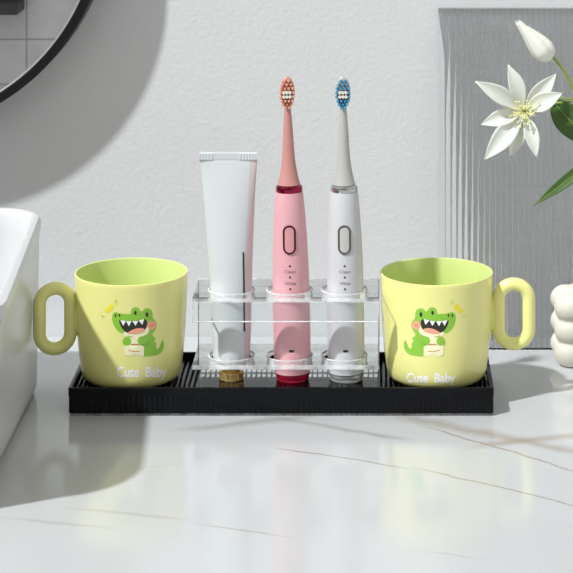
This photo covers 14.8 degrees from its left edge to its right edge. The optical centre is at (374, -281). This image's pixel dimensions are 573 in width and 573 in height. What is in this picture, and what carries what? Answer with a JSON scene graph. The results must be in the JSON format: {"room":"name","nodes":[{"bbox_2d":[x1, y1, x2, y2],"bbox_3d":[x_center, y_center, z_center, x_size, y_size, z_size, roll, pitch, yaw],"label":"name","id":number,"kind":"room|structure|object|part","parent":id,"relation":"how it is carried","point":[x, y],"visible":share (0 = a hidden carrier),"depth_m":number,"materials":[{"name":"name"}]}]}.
{"room":"bathroom","nodes":[
{"label":"bathroom","id":0,"kind":"room"},
{"bbox_2d":[0,0,572,336],"bbox_3d":[-0.200,0.457,2.025,1.800,2.000,0.070,0,0,0],"label":"wall","id":1,"kind":"structure","parent":0,"point":[104,144],"depth_m":1.99,"materials":[{"name":"paint"}]},
{"bbox_2d":[0,0,92,102],"bbox_3d":[-0.433,0.171,1.970,0.393,0.393,0.040,0,0,0],"label":"round mirror","id":2,"kind":"object","parent":1,"relation":"attached to","point":[33,33],"visible":1,"depth_m":1.95,"materials":[{"name":"black mirror"}]},
{"bbox_3d":[-0.350,1.487,0.350,3.900,0.060,3.420,0,0,0],"label":"floor","id":3,"kind":"structure","parent":0,"visible":0},
{"bbox_3d":[-0.125,1.027,1.605,1.510,0.860,0.730,0,0,0],"label":"vanity cabinet","id":4,"kind":"object","parent":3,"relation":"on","visible":0},
{"bbox_2d":[0,337,572,572],"bbox_3d":[-0.125,0.577,1.615,1.550,0.040,0.750,0,0,0],"label":"countertop","id":5,"kind":"structure","parent":4,"relation":"on","point":[493,493],"depth_m":1.60,"materials":[{"name":"white stone"}]},
{"bbox_2d":[0,208,40,457],"bbox_3d":[-0.511,0.485,1.688,0.500,0.143,0.365,0,0,0],"label":"vessel basin","id":6,"kind":"object","parent":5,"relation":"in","point":[19,228],"visible":0.95,"depth_m":1.73,"materials":[{"name":"ceramic"}]},
{"bbox_2d":[68,352,493,415],"bbox_3d":[-0.075,0.546,1.811,0.341,0.022,0.102,0,0,0],"label":"serving tray","id":7,"kind":"object","parent":5,"relation":"on","point":[181,395],"visible":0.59,"depth_m":1.76,"materials":[{"name":"black plastic"}]},
{"bbox_2d":[33,258,187,386],"bbox_3d":[-0.210,0.496,1.810,0.114,0.087,0.093,0,0,21],"label":"cup","id":8,"kind":"object","parent":7,"relation":"on","point":[127,316],"visible":1,"depth_m":1.77,"materials":[{"name":"plastic"}]},
{"bbox_3d":[-0.261,0.487,1.792,0.035,0.060,0.010,0,0,-13],"label":"handle","id":9,"kind":"part","parent":8,"relation":"part of","materials":[{"name":"yellow plastic"}]},
{"bbox_2d":[101,302,117,316],"bbox_3d":[-0.213,0.472,1.762,0.015,0.016,0.001,0,0,18],"label":"print","id":10,"kind":"object","parent":8,"relation":"on","point":[108,309],"depth_m":1.76,"materials":[{"name":"yellow"}]},
{"bbox_2d":[112,307,163,355],"bbox_3d":[-0.190,0.491,1.765,0.042,0.042,0.007,0,0,-15],"label":"print","id":11,"kind":"object","parent":8,"relation":"on","point":[136,331],"depth_m":1.76,"materials":[{"name":"green"}]},
{"bbox_2d":[192,279,378,386],"bbox_3d":[-0.072,0.501,1.796,0.151,0.076,0.064,0,0,0],"label":"rack","id":12,"kind":"object","parent":7,"relation":"on","point":[260,360],"visible":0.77,"depth_m":1.78,"materials":[{"name":"clear plastic"}]},
{"bbox_2d":[199,152,257,381],"bbox_3d":[-0.119,0.445,1.794,0.043,0.185,0.030,0,0,29],"label":"toothpaste tube","id":13,"kind":"object","parent":12,"relation":"in","point":[228,178],"visible":0.95,"depth_m":1.78,"materials":[{"name":"white plastic"},{"name":"gold"}]},
{"bbox_2d":[192,282,378,301],"bbox_3d":[-0.072,0.466,1.795,0.150,0.003,0.060,0,0,0],"label":"shelf","id":14,"kind":"object","parent":12,"relation":"attached to","point":[260,292],"depth_m":1.78,"materials":[{"name":"clear plastic"}]},
{"bbox_2d":[192,347,378,369],"bbox_3d":[-0.072,0.519,1.795,0.150,0.004,0.060,0,0,0],"label":"shelf","id":15,"kind":"object","parent":12,"relation":"attached to","point":[260,359],"depth_m":1.78,"materials":[{"name":"clear plastic"}]},
{"bbox_3d":[-0.071,0.538,1.795,0.146,0.002,0.060,0,0,0],"label":"plate","id":16,"kind":"part","parent":12,"relation":"part of","materials":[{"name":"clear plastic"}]},
{"bbox_2d":[273,76,310,383],"bbox_3d":[-0.069,0.414,1.793,0.030,0.246,0.031,-1,0,0],"label":"electric toothbrush","id":17,"kind":"object","parent":12,"relation":"in","point":[292,340],"visible":0.99,"depth_m":1.78,"materials":[{"name":"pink plastic"}]},
{"bbox_3d":[-0.069,0.458,1.793,0.030,0.147,0.030,-1,0,0],"label":"handle","id":18,"kind":"part","parent":17,"relation":"part of","materials":[{"name":"pink plastic"}]},
{"bbox_2d":[327,76,363,383],"bbox_3d":[-0.025,0.414,1.793,0.030,0.246,0.031,-1,0,0],"label":"electric toothbrush","id":19,"kind":"object","parent":12,"relation":"in","point":[345,340],"visible":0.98,"depth_m":1.78,"materials":[{"name":"grey plastic"}]},
{"bbox_3d":[-0.024,0.458,1.793,0.030,0.147,0.030,-1,0,0],"label":"handle","id":20,"kind":"part","parent":19,"relation":"part of","materials":[{"name":"white plastic"}]},
{"bbox_2d":[380,258,534,386],"bbox_3d":[0.060,0.496,1.800,0.115,0.087,0.093,0,0,33],"label":"cup","id":21,"kind":"object","parent":7,"relation":"on","point":[439,315],"visible":1,"depth_m":1.77,"materials":[{"name":"plastic"}]},
{"bbox_2d":[404,307,455,355],"bbox_3d":[0.043,0.490,1.764,0.042,0.041,0.007,0,0,9],"label":"print","id":22,"kind":"object","parent":21,"relation":"on","point":[428,331],"depth_m":1.76,"materials":[{"name":"green"}]},
{"bbox_2d":[450,300,466,316],"bbox_3d":[0.067,0.472,1.764,0.016,0.016,0.001,0,0,-23],"label":"print","id":23,"kind":"object","parent":21,"relation":"on","point":[458,308],"depth_m":1.76,"materials":[{"name":"yellow"}]},
{"bbox_3d":[0.114,0.487,1.806,0.035,0.060,0.010,0,0,0],"label":"handle","id":24,"kind":"part","parent":21,"relation":"part of","materials":[{"name":"yellow plastic"}]},
{"bbox_2d":[437,8,572,349],"bbox_3d":[0.183,0.408,1.967,0.254,0.297,0.044,0,0,0],"label":"glass panel","id":25,"kind":"object","parent":5,"relation":"on","point":[487,215],"visible":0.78,"depth_m":1.97,"materials":[{"name":"grey"}]},
{"bbox_2d":[550,283,572,367],"bbox_3d":[0.174,0.524,1.909,0.045,0.067,0.043,0,0,-22],"label":"vase","id":26,"kind":"object","parent":5,"relation":"on","point":[561,342],"visible":1,"depth_m":1.89,"materials":[{"name":"beige ceramic"}]},
{"bbox_2d":[475,19,572,205],"bbox_3d":[0.144,0.374,1.884,0.116,0.236,0.030,0,0,-20],"label":"flower","id":27,"kind":"object","parent":26,"relation":"on","point":[514,125],"visible":1,"depth_m":1.88,"materials":[{"name":"beige plant"}]},
{"bbox_3d":[0.167,0.306,1.889,0.033,0.037,0.003,0,0,-9],"label":"bud stem","id":28,"kind":"part","parent":27,"relation":"part of","materials":[{"name":"green plant"}]}
]}

